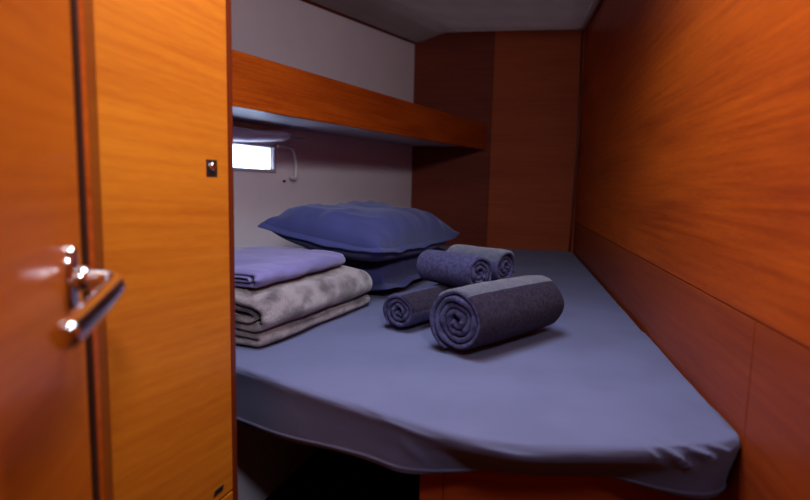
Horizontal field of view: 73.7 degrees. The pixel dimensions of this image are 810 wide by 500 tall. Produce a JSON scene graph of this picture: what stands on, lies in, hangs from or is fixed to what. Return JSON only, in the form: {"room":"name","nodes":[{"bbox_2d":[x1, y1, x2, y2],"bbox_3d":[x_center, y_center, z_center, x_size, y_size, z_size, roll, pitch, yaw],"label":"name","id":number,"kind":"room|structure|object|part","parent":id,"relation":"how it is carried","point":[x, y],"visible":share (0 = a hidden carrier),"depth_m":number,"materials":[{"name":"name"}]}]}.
{"room":"boat cabin","nodes":[
{"label":"boat cabin","id":0,"kind":"room"},
{"bbox_2d":[231,0,414,499],"bbox_3d":[-0.763,-0.180,1.285,0.560,1.970,4.425,5,7,28],"label":"wall","id":1,"kind":"structure","parent":0,"point":[332,169],"depth_m":2.35,"materials":[{"name":"white paint"}]},
{"bbox_2d":[0,0,125,499],"bbox_3d":[-0.236,0.076,0.256,0.076,1.640,0.620,0,7,-14],"label":"door","id":2,"kind":"structure","parent":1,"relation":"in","point":[46,321],"depth_m":0.44,"materials":[{"name":"brown wood"}]},
{"bbox_3d":[-0.265,0.045,0.460,0.045,0.038,0.161,-2,7,-25],"label":"handle","id":3,"kind":"part","parent":2,"relation":"part of","materials":[{"name":"silver metal"}]},
{"bbox_2d":[233,141,297,181],"bbox_3d":[-0.631,-0.338,2.040,0.065,0.154,0.607,5,8,30],"label":"window","id":4,"kind":"structure","parent":1,"relation":"in","point":[268,162],"depth_m":2.17,"materials":[{"name":"grey plastic"}]},
{"bbox_3d":[-0.551,-0.368,2.174,0.030,0.086,0.006,5,7,28],"label":"frame post","id":5,"kind":"part","parent":4,"relation":"part of","materials":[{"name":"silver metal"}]},
{"bbox_2d":[233,127,304,141],"bbox_3d":[-0.585,-0.428,2.002,0.068,0.063,0.623,5,7,28],"label":"window blind","id":6,"kind":"object","parent":1,"relation":"attached to","point":[239,134],"visible":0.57,"depth_m":2.02,"materials":[{"name":"white"}]},
{"bbox_2d":[301,0,415,43],"bbox_3d":[-0.500,-1.040,2.142,0.014,0.151,2.365,5,7,28],"label":"trim","id":7,"kind":"structure","parent":1,"relation":"attached to","point":[306,1],"depth_m":2.61,"materials":[{"name":"brown wood"}]},
{"bbox_2d":[232,49,486,149],"bbox_3d":[-0.316,-0.541,2.123,0.421,0.176,2.588,5,7,28],"label":"shelf","id":8,"kind":"object","parent":1,"relation":"attached to","point":[264,92],"visible":0.58,"depth_m":1.91,"materials":[{"name":"brown wood"}]},
{"bbox_2d":[265,448,419,499],"bbox_3d":[-0.539,0.793,1.451,2.660,0.030,4.317,2,7,10],"label":"floor","id":9,"kind":"structure","parent":0,"point":[327,474],"depth_m":1.75,"materials":[{"name":"black"}]},
{"bbox_2d":[69,0,113,499],"bbox_3d":[-0.402,0.026,0.613,0.176,1.690,0.086,4,7,23],"label":"trim","id":10,"kind":"structure","parent":9,"relation":"on","point":[81,11],"depth_m":0.58,"materials":[{"name":"brown wood"}]},
{"bbox_2d":[93,0,237,499],"bbox_3d":[-0.478,0.004,0.834,0.359,1.680,0.254,4,7,23],"label":"locker","id":11,"kind":"object","parent":9,"relation":"on","point":[164,67],"visible":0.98,"depth_m":0.75,"materials":[{"name":"brown wood"}]},
{"bbox_3d":[-0.345,0.626,0.835,0.018,0.411,0.237,4,7,19],"label":"door","id":12,"kind":"part","parent":11,"relation":"part of","materials":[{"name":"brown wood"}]},
{"bbox_2d":[419,470,709,499],"bbox_3d":[-0.034,0.453,2.130,1.520,0.512,2.322,3,7,11],"label":"bunk base","id":13,"kind":"object","parent":9,"relation":"on","point":[481,484],"visible":0.02,"depth_m":0.90,"materials":[{"name":"brown wood"}]},
{"bbox_2d":[236,246,739,498],"bbox_3d":[-0.004,0.167,2.029,1.450,0.121,2.502,3,7,11],"label":"mattress","id":14,"kind":"object","parent":13,"relation":"on","point":[587,392],"visible":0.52,"depth_m":0.92,"materials":[{"name":"blue fabric"}]},
{"bbox_2d":[235,265,371,346],"bbox_3d":[-0.341,0.113,1.393,0.364,0.114,0.520,4,7,23],"label":"blanket","id":15,"kind":"object","parent":14,"relation":"on","point":[274,312],"visible":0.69,"depth_m":1.22,"materials":[{"name":"grey fabric"}]},
{"bbox_2d":[234,246,344,287],"bbox_3d":[-0.372,0.035,1.372,0.302,0.041,0.424,4,7,20],"label":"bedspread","id":16,"kind":"object","parent":15,"relation":"on","point":[255,266],"visible":0.75,"depth_m":1.32,"materials":[{"name":"fabric"}]},
{"bbox_2d":[303,247,446,290],"bbox_3d":[-0.121,0.029,2.027,0.464,0.148,0.714,4,7,23],"label":"pillow","id":17,"kind":"object","parent":14,"relation":"on","point":[399,272],"visible":0.21,"depth_m":1.72,"materials":[{"name":"blue fabric"}]},
{"bbox_2d":[257,200,459,261],"bbox_3d":[-0.119,-0.079,1.893,0.424,0.178,0.700,4,7,23],"label":"pillow","id":18,"kind":"object","parent":17,"relation":"on","point":[373,231],"visible":0.98,"depth_m":1.65,"materials":[{"name":"blue fabric"}]},
{"bbox_2d":[383,283,456,326],"bbox_3d":[0.079,0.131,1.402,0.100,0.082,0.326,6,8,38],"label":"towel","id":19,"kind":"object","parent":14,"relation":"on","point":[411,307],"visible":0.51,"depth_m":1.29,"materials":[{"name":"fabric"}]},
{"bbox_2d":[416,249,491,286],"bbox_3d":[0.124,0.048,1.391,0.188,0.087,0.101,8,9,44],"label":"towel","id":20,"kind":"object","parent":14,"relation":"on","point":[457,269],"visible":0.99,"depth_m":1.35,"materials":[{"name":"fabric"}]},
{"bbox_2d":[447,244,514,280],"bbox_3d":[0.201,0.034,1.470,0.189,0.087,0.101,8,9,44],"label":"towel","id":21,"kind":"object","parent":14,"relation":"on","point":[502,261],"visible":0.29,"depth_m":1.41,"materials":[{"name":"fabric"}]},
{"bbox_2d":[429,275,563,349],"bbox_3d":[0.211,0.133,1.200,0.320,0.136,0.150,-5,9,-44],"label":"towel","id":22,"kind":"object","parent":14,"relation":"on","point":[476,315],"visible":1,"depth_m":1.11,"materials":[{"name":"fabric"}]},
{"bbox_2d":[310,0,600,42],"bbox_3d":[0.047,-0.950,1.115,2.015,0.208,4.839,5,7,28],"label":"ceiling","id":23,"kind":"structure","parent":0,"point":[416,21],"depth_m":2.69,"materials":[{"name":"grey paint"}]},
{"bbox_2d":[411,29,585,252],"bbox_3d":[0.492,-0.372,3.205,1.121,1.970,0.037,3,7,11],"label":"wall","id":24,"kind":"structure","parent":0,"point":[516,192],"depth_m":3.14,"materials":[{"name":"brown wood"}]},
{"bbox_3d":[0.242,-0.382,3.240,0.513,1.930,0.006,3,7,11],"label":"veneer panel","id":25,"kind":"part","parent":24,"relation":"part of","materials":[{"name":"brown wood"}]},
{"bbox_2d":[449,28,579,32],"bbox_3d":[0.623,-1.245,3.051,0.752,0.023,0.013,3,7,11],"label":"trim","id":26,"kind":"structure","parent":24,"relation":"attached to","point":[546,28],"depth_m":3.05,"materials":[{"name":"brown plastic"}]},
{"bbox_3d":[0.738,-0.359,3.140,0.496,1.930,0.006,3,7,11],"label":"veneer panel","id":27,"kind":"part","parent":24,"relation":"part of","materials":[{"name":"brown wood"}]},
{"bbox_2d":[569,31,583,251],"bbox_3d":[0.967,-0.619,3.039,0.021,1.280,0.012,1,7,0],"label":"trim","id":28,"kind":"structure","parent":24,"relation":"attached to","point":[582,32],"depth_m":3.03,"materials":[{"name":"brown wood"}]},
{"bbox_2d":[573,0,809,499],"bbox_3d":[0.639,-0.157,1.365,0.036,1.970,3.735,3,7,12],"label":"wall","id":29,"kind":"structure","parent":0,"point":[692,207],"depth_m":0.91,"materials":[{"name":"brown wood"}]},
{"bbox_2d":[580,0,600,30],"bbox_3d":[0.827,-1.086,2.259,0.028,0.136,1.472,3,7,12],"label":"trim","id":30,"kind":"structure","parent":29,"relation":"attached to","point":[595,4],"depth_m":2.62,"materials":[{"name":"brown plastic"}]},
{"bbox_3d":[0.723,0.355,1.970,0.494,0.779,2.383,1,7,0],"label":"panel","id":31,"kind":"part","parent":29,"relation":"part of","materials":[{"name":"brown wood"}]},
{"bbox_3d":[0.623,-0.541,1.274,0.006,1.149,3.634,3,7,12],"label":"panel","id":32,"kind":"part","parent":29,"relation":"part of","materials":[{"name":"brown wood"}]},
{"bbox_3d":[0.353,0.549,0.201,0.006,0.779,1.201,3,7,12],"label":"panel","id":33,"kind":"part","parent":29,"relation":"part of","materials":[{"name":"brown wood"}]}
]}

